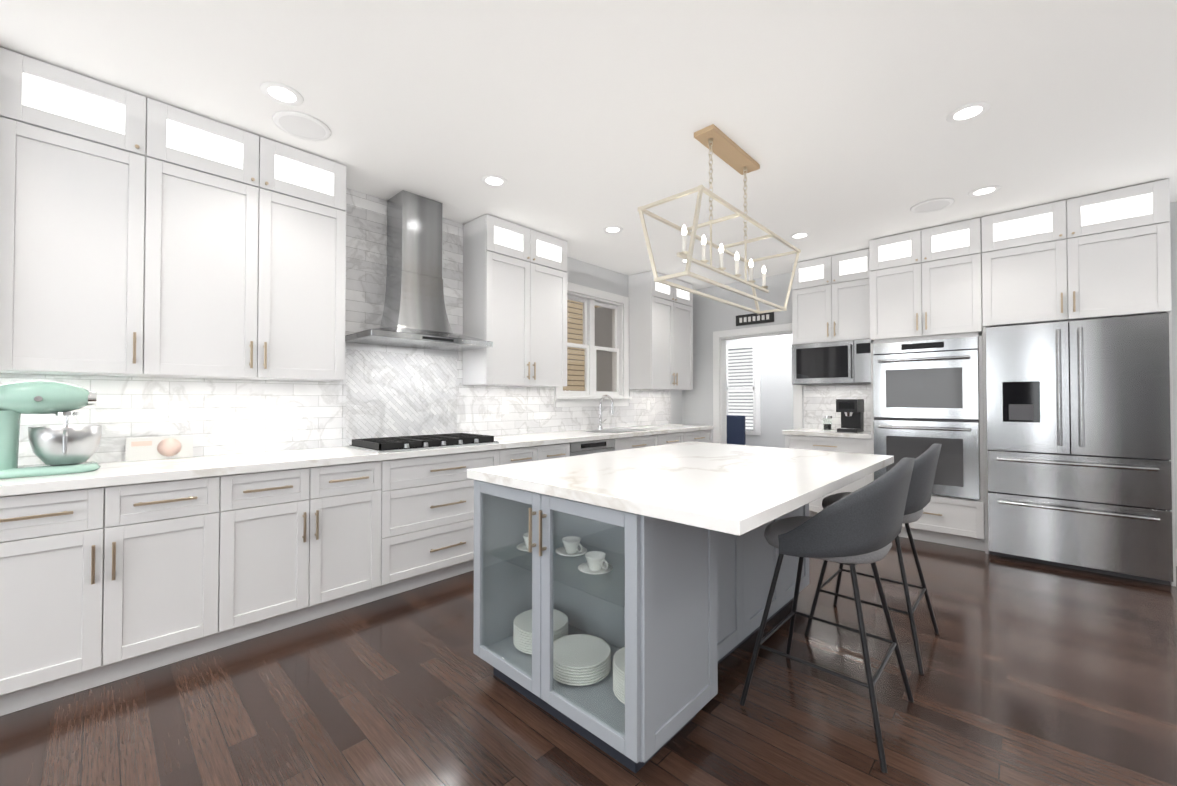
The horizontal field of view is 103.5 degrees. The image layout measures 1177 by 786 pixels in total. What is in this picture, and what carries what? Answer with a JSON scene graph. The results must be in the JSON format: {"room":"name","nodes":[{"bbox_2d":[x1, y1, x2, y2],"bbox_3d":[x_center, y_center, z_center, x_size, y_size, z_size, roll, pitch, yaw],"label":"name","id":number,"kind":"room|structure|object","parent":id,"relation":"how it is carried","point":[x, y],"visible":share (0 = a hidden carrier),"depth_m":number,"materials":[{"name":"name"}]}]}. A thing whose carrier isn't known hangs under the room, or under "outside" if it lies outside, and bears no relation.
{"room":"kitchen","nodes":[
{"label":"kitchen","id":0,"kind":"room"},
{"bbox_2d":[0,257,683,462],"bbox_3d":[-1.571,-0.073,3.516,0.150,2.740,8.500,-1,-1,43],"label":"wall","id":1,"kind":"structure","parent":0,"point":[578,272],"depth_m":6.24,"materials":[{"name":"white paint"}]},
{"bbox_2d":[0,47,23,373],"bbox_3d":[-2.738,-0.778,1.860,0.438,1.365,0.574,-1,-1,43],"label":"upper cabinet","id":2,"kind":"object","parent":1,"relation":"attached to","point":[11,63],"depth_m":1.97,"materials":[{"name":"white wood"}]},
{"bbox_2d":[16,55,167,376],"bbox_3d":[-2.436,-0.773,2.245,0.348,1.365,0.521,-1,-1,43],"label":"upper cabinet","id":3,"kind":"object","parent":1,"relation":"attached to","point":[141,236],"depth_m":2.14,"materials":[{"name":"white wood"}]},
{"bbox_2d":[164,105,345,381],"bbox_3d":[-2.000,-0.766,2.706,0.348,1.365,0.982,-1,-1,43],"label":"upper cabinet","id":4,"kind":"object","parent":1,"relation":"attached to","point":[255,226],"depth_m":2.58,"materials":[{"name":"white wood"}]},
{"bbox_2d":[0,188,670,465],"bbox_3d":[-1.104,-0.527,3.893,0.016,1.817,6.420,-1,-1,43],"label":"tile backsplash","id":5,"kind":"structure","parent":1,"relation":"attached to","point":[380,391],"depth_m":3.32,"materials":[{"name":"tile"}]},
{"bbox_2d":[345,190,492,351],"bbox_3d":[-1.223,-0.898,3.413,0.488,1.088,0.910,-1,-1,43],"label":"range hood","id":6,"kind":"object","parent":1,"relation":"attached to","point":[414,314],"visible":0.96,"depth_m":3.37,"materials":[{"name":"silver metal"}]},
{"bbox_2d":[463,214,566,386],"bbox_3d":[-0.621,-0.747,4.141,0.380,1.365,0.900,-1,-1,43],"label":"upper cabinet","id":7,"kind":"object","parent":1,"relation":"attached to","point":[515,294],"visible":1,"depth_m":3.93,"materials":[{"name":"white wood"}]},
{"bbox_2d":[554,282,631,406],"bbox_3d":[0.028,-0.500,5.176,0.200,1.300,1.220,-1,-1,43],"label":"window","id":8,"kind":"structure","parent":1,"relation":"in","point":[590,396],"depth_m":5.21,"materials":[{"name":"white wood"}]},
{"bbox_2d":[628,271,692,389],"bbox_3d":[0.925,-0.724,5.776,0.380,1.365,0.900,-1,-1,43],"label":"upper cabinet","id":9,"kind":"object","parent":1,"relation":"attached to","point":[660,336],"visible":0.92,"depth_m":5.53,"materials":[{"name":"white wood"}]},
{"bbox_2d":[0,537,1176,785],"bbox_3d":[1.561,1.304,2.188,6.500,0.050,10.900,-1,-1,43],"label":"floor","id":10,"kind":"structure","parent":0,"point":[1042,675],"depth_m":1.89,"materials":[{"name":"brown wood"}]},
{"bbox_2d":[0,476,239,715],"bbox_3d":[-2.286,0.839,2.185,0.618,0.880,0.898,-1,-1,43],"label":"base cabinet","id":11,"kind":"object","parent":10,"relation":"on","point":[111,571],"depth_m":2.00,"materials":[{"name":"white wood"}]},
{"bbox_2d":[0,424,713,495],"bbox_3d":[-0.884,0.399,3.655,0.643,0.040,6.436,-1,-1,43],"label":"countertop","id":12,"kind":"structure","parent":11,"relation":"on","point":[112,474],"depth_m":2.49,"materials":[{"name":"white stone"}]},
{"bbox_2d":[0,381,102,478],"bbox_3d":[-2.416,0.151,2.044,0.275,0.409,0.382,-1,-1,43],"label":"stand mixer","id":13,"kind":"object","parent":12,"relation":"on","point":[66,448],"visible":1,"depth_m":2.02,"materials":[{"name":"green metal"}]},
{"bbox_2d":[126,435,192,461],"bbox_3d":[-2.335,0.300,2.534,0.020,0.124,0.270,-1,-1,43],"label":"decorative sign","id":14,"kind":"object","parent":12,"relation":"on","point":[152,448],"visible":0.98,"depth_m":2.52,"materials":[{"name":"beige paper"}]},
{"bbox_2d":[347,433,498,452],"bbox_3d":[-1.164,0.347,3.339,0.525,0.053,0.890,-1,-1,43],"label":"cooktop","id":15,"kind":"object","parent":12,"relation":"in","point":[396,444],"visible":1,"depth_m":3.17,"materials":[{"name":"black metal"}]},
{"bbox_2d":[598,395,613,429],"bbox_3d":[0.210,0.208,5.040,0.212,0.378,0.119,-1,-1,43],"label":"faucet","id":16,"kind":"object","parent":12,"relation":"on","point":[600,427],"visible":1,"depth_m":5.05,"materials":[{"name":"silver metal"}]},
{"bbox_2d":[586,428,651,432],"bbox_3d":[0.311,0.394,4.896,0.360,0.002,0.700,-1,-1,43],"label":"sink basin","id":17,"kind":"object","parent":12,"relation":"in","point":[617,430],"visible":0.93,"depth_m":4.86,"materials":[{"name":"silver metal"}]},
{"bbox_2d":[240,460,383,641],"bbox_3d":[-1.771,0.846,2.729,0.618,0.880,0.839,-1,-1,43],"label":"base cabinet","id":18,"kind":"object","parent":10,"relation":"on","point":[312,539],"depth_m":2.54,"materials":[{"name":"white wood"}]},
{"bbox_2d":[384,448,507,597],"bbox_3d":[-1.184,0.855,3.350,0.618,0.880,0.988,-1,-1,43],"label":"base cabinet","id":19,"kind":"object","parent":10,"relation":"on","point":[429,500],"depth_m":3.06,"materials":[{"name":"white wood"}]},
{"bbox_2d":[508,444,569,463],"bbox_3d":[-0.634,0.863,3.932,0.618,0.880,0.730,-1,-1,43],"label":"base cabinet","id":20,"kind":"object","parent":10,"relation":"on","point":[546,451],"depth_m":3.73,"materials":[{"name":"white wood"}]},
{"bbox_2d":[580,436,663,450],"bbox_3d":[0.290,0.876,4.909,0.618,0.880,0.760,-1,-1,43],"label":"base cabinet","id":21,"kind":"object","parent":10,"relation":"on","point":[629,442],"depth_m":4.68,"materials":[{"name":"white wood"}]},
{"bbox_2d":[570,439,614,455],"bbox_3d":[-0.152,0.814,4.392,0.651,0.760,0.592,-1,-1,43],"label":"dishwasher","id":22,"kind":"object","parent":21,"relation":"in","point":[591,447],"visible":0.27,"depth_m":4.18,"materials":[{"name":"silver metal"}]},
{"bbox_2d":[467,477,820,772],"bbox_3d":[0.455,0.837,2.449,0.942,0.890,1.910,-1,-1,43],"label":"kitchen island","id":23,"kind":"object","parent":10,"relation":"on","point":[673,601],"depth_m":1.78,"materials":[{"name":"grey wood"}]},
{"bbox_2d":[517,532,528,550],"bbox_3d":[-0.263,0.692,2.159,0.127,0.065,0.127,0,-1,-2],"label":"dish","id":24,"kind":"object","parent":23,"relation":"in","point":[526,540],"depth_m":2.14,"materials":[{"name":"white ceramic"}]},
{"bbox_2d":[513,609,567,653],"bbox_3d":[-0.221,1.109,2.154,0.245,0.108,0.245,-1,-1,43],"label":"dish","id":25,"kind":"object","parent":23,"relation":"in","point":[518,643],"depth_m":2.11,"materials":[{"name":"white ceramic"}]},
{"bbox_2d":[556,536,580,555],"bbox_3d":[-0.078,0.691,2.093,0.127,0.065,0.127,0,-1,-2],"label":"dish","id":26,"kind":"object","parent":23,"relation":"in","point":[559,551],"depth_m":2.08,"materials":[{"name":"white ceramic"}]},
{"bbox_2d":[529,628,608,685],"bbox_3d":[-0.038,1.116,1.940,0.258,0.086,0.258,-1,-1,43],"label":"dish","id":27,"kind":"object","parent":23,"relation":"in","point":[567,654],"depth_m":1.92,"materials":[{"name":"white ceramic"}]},
{"bbox_2d":[573,544,612,573],"bbox_3d":[0.027,0.688,1.884,0.127,0.065,0.127,0,-1,-2],"label":"dish","id":28,"kind":"object","parent":23,"relation":"in","point":[588,555],"depth_m":1.88,"materials":[{"name":"white ceramic"}]},
{"bbox_2d":[593,645,624,703],"bbox_3d":[0.214,1.092,1.785,0.233,0.130,0.233,-1,-1,43],"label":"dish","id":29,"kind":"object","parent":23,"relation":"in","point":[604,670],"depth_m":1.83,"materials":[{"name":"white ceramic"}]},
{"bbox_2d":[467,441,893,536],"bbox_3d":[0.585,0.371,2.370,1.310,0.040,1.935,-1,-1,43],"label":"island countertop","id":30,"kind":"structure","parent":23,"relation":"on","point":[733,490],"depth_m":1.89,"materials":[{"name":"white stone"}]},
{"bbox_2d":[664,432,687,444],"bbox_3d":[0.685,0.882,5.327,0.618,0.880,0.629,-1,-1,43],"label":"base cabinet","id":31,"kind":"object","parent":10,"relation":"on","point":[669,437],"depth_m":5.17,"materials":[{"name":"white wood"}]},
{"bbox_2d":[688,428,711,442],"bbox_3d":[1.063,0.888,5.727,0.618,0.880,0.709,-1,-1,43],"label":"base cabinet","id":32,"kind":"object","parent":10,"relation":"on","point":[692,436],"depth_m":5.58,"materials":[{"name":"white wood"}]},
{"bbox_2d":[727,415,745,444],"bbox_3d":[2.297,0.865,7.704,0.440,0.980,0.460,-1,-1,43],"label":"dining chair","id":33,"kind":"object","parent":10,"relation":"on","point":[735,429],"visible":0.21,"depth_m":7.76,"materials":[{"name":"blue fabric"}]},
{"bbox_2d":[782,249,871,516],"bbox_3d":[2.543,-0.052,4.833,0.818,2.735,0.630,-1,-1,43],"label":"tall cabinet","id":34,"kind":"object","parent":10,"relation":"on","point":[830,298],"visible":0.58,"depth_m":4.75,"materials":[{"name":"white wood"}]},
{"bbox_2d":[822,416,831,430],"bbox_3d":[2.511,0.318,4.881,0.094,0.154,0.094,-1,-1,43],"label":"canister","id":35,"kind":"object","parent":34,"relation":"on","point":[827,427],"visible":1,"depth_m":4.85,"materials":[{"name":"clear glass"}]},
{"bbox_2d":[791,339,870,384],"bbox_3d":[2.609,-0.309,4.892,0.778,0.430,0.455,-1,-1,43],"label":"microwave","id":36,"kind":"object","parent":34,"relation":"in","point":[838,363],"visible":0.92,"depth_m":4.74,"materials":[{"name":"silver metal"}]},
{"bbox_2d":[836,399,863,432],"bbox_3d":[2.660,0.228,4.720,0.190,0.329,0.272,-1,-1,43],"label":"coffee maker","id":37,"kind":"object","parent":34,"relation":"on","point":[852,414],"visible":0.98,"depth_m":4.67,"materials":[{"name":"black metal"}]},
{"bbox_2d":[740,457,914,772],"bbox_3d":[0.996,0.761,1.903,0.558,1.032,0.552,-1,-1,43],"label":"bar stool","id":38,"kind":"object","parent":10,"relation":"on","point":[862,525],"visible":1,"depth_m":1.68,"materials":[{"name":"fabric"}]},
{"bbox_2d":[805,444,941,674],"bbox_3d":[1.518,0.768,2.456,0.558,1.032,0.552,-1,-1,43],"label":"bar stool","id":39,"kind":"object","parent":10,"relation":"on","point":[921,483],"visible":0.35,"depth_m":2.24,"materials":[{"name":"fabric"}]},
{"bbox_2d":[869,218,984,550],"bbox_3d":[3.118,-0.060,4.262,0.798,2.735,0.670,-1,-1,43],"label":"tall cabinet","id":40,"kind":"object","parent":10,"relation":"on","point":[925,284],"visible":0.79,"depth_m":3.99,"materials":[{"name":"white wood"}]},
{"bbox_2d":[873,337,979,499],"bbox_3d":[3.098,0.211,4.238,0.744,1.332,0.706,-1,-1,43],"label":"double oven","id":41,"kind":"object","parent":40,"relation":"in","point":[925,395],"visible":0.9,"depth_m":3.97,"materials":[{"name":"silver metal"}]},
{"bbox_2d":[981,179,1175,585],"bbox_3d":[3.761,-0.069,3.654,0.970,2.735,0.670,-1,-1,43],"label":"tall cabinet","id":42,"kind":"object","parent":10,"relation":"on","point":[1107,254],"visible":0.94,"depth_m":3.40,"materials":[{"name":"white"}]},
{"bbox_2d":[986,313,1172,584],"bbox_3d":[3.720,0.388,3.604,0.920,1.820,0.773,-1,-1,43],"label":"refrigerator","id":43,"kind":"object","parent":10,"relation":"on","point":[1079,445],"visible":1,"depth_m":3.32,"materials":[{"name":"silver metal"}]},
{"bbox_2d":[0,0,1176,289],"bbox_3d":[1.561,-1.486,2.226,6.500,0.050,10.900,-1,-1,43],"label":"ceiling","id":44,"kind":"structure","parent":0,"point":[576,124],"depth_m":2.29,"materials":[{"name":"white paint"}]},
{"bbox_2d":[260,82,303,105],"bbox_3d":[-1.490,-1.456,2.258,0.178,0.007,0.175,-1,-1,43],"label":"recessed light","id":45,"kind":"object","parent":44,"relation":"in","point":[280,93],"depth_m":2.26,"materials":[{"name":"white plastic"}]},
{"bbox_2d":[272,111,330,140],"bbox_3d":[-1.557,-1.452,2.525,0.279,0.007,0.270,-1,-1,43],"label":"ceiling speaker","id":46,"kind":"object","parent":44,"relation":"in","point":[301,125],"depth_m":2.52,"materials":[{"name":"white plastic"}]},
{"bbox_2d":[481,175,506,186],"bbox_3d":[-0.640,-1.444,3.155,0.178,0.007,0.174,-1,-1,43],"label":"recessed light","id":47,"kind":"object","parent":44,"relation":"in","point":[489,180],"depth_m":3.16,"materials":[{"name":"white plastic"}]},
{"bbox_2d":[603,226,622,233],"bbox_3d":[0.215,-1.431,4.063,0.180,0.007,0.176,-1,-1,43],"label":"recessed light","id":48,"kind":"object","parent":44,"relation":"in","point":[610,229],"depth_m":4.07,"materials":[{"name":"white"}]},
{"bbox_2d":[638,124,800,313],"bbox_3d":[0.838,-1.008,2.765,0.375,0.889,1.299,-1,-1,43],"label":"pendant lantern","id":49,"kind":"object","parent":44,"relation":"hanging from","point":[714,139],"visible":1,"depth_m":2.64,"materials":[{"name":"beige metal"}]},
{"bbox_2d":[789,232,810,238],"bbox_3d":[1.913,-1.429,4.206,0.170,0.007,0.177,-1,-1,43],"label":"recessed light","id":50,"kind":"object","parent":44,"relation":"in","point":[800,235],"depth_m":4.22,"materials":[{"name":"white"}]},
{"bbox_2d":[910,198,953,212],"bbox_3d":[2.633,-1.438,3.561,0.269,0.007,0.287,-1,-1,43],"label":"ceiling speaker","id":51,"kind":"object","parent":44,"relation":"in","point":[933,205],"depth_m":3.56,"materials":[{"name":"white plastic"}]},
{"bbox_2d":[946,102,990,122],"bbox_3d":[1.965,-1.454,2.404,0.176,0.007,0.180,-1,-1,43],"label":"recessed light","id":52,"kind":"object","parent":44,"relation":"in","point":[968,112],"depth_m":2.41,"materials":[{"name":"white plastic"}]},
{"bbox_2d":[968,185,1000,196],"bbox_3d":[2.821,-1.441,3.309,0.173,0.007,0.183,-1,-1,43],"label":"recessed light","id":53,"kind":"object","parent":44,"relation":"in","point":[986,190],"depth_m":3.32,"materials":[{"name":"white plastic"}]},
{"bbox_2d":[726,342,760,434],"bbox_3d":[2.551,-0.068,8.531,1.230,1.630,0.045,-1,-1,43],"label":"window shutters","id":54,"kind":"object","parent":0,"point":[743,379],"visible":0.38,"depth_m":8.28,"materials":[{"name":"white wood"}]},
{"bbox_2d":[684,202,1176,548],"bbox_3d":[3.605,-0.061,4.369,6.180,2.740,0.150,-1,-1,43],"label":"wall","id":55,"kind":"structure","parent":0,"point":[694,406],"depth_m":6.22,"materials":[{"name":"white paint"}]},
{"bbox_2d":[736,312,773,325],"bbox_3d":[2.049,-0.917,5.733,0.480,0.130,0.020,-1,-1,43],"label":"kitchen sign","id":56,"kind":"object","parent":55,"relation":"attached to","point":[749,319],"visible":0.98,"depth_m":5.72,"materials":[{"name":"grey"}]},
{"bbox_2d":[713,323,802,443],"bbox_3d":[2.108,0.259,5.780,1.120,2.140,0.190,-1,-1,43],"label":"door frame","id":57,"kind":"structure","parent":55,"relation":"attached to","point":[719,395],"depth_m":6.04,"materials":[{"name":"white wood"}]},
{"bbox_2d":[804,384,870,430],"bbox_3d":[2.764,0.155,5.050,0.798,0.484,0.008,-1,-1,43],"label":"tile backsplash","id":58,"kind":"structure","parent":55,"relation":"attached to","point":[819,401],"depth_m":5.14,"materials":[{"name":"tile"}]},
{"label":"outside","id":59,"kind":"structure","parent":0,"visible":0},
{"bbox_2d":[563,300,598,390],"bbox_3d":[-0.661,-1.619,9.559,0.100,8.000,15.000,-1,-1,43],"label":"siding","id":60,"kind":"object","parent":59,"point":[572,336],"depth_m":9.88,"materials":[{"name":"beige wood"}]}
]}

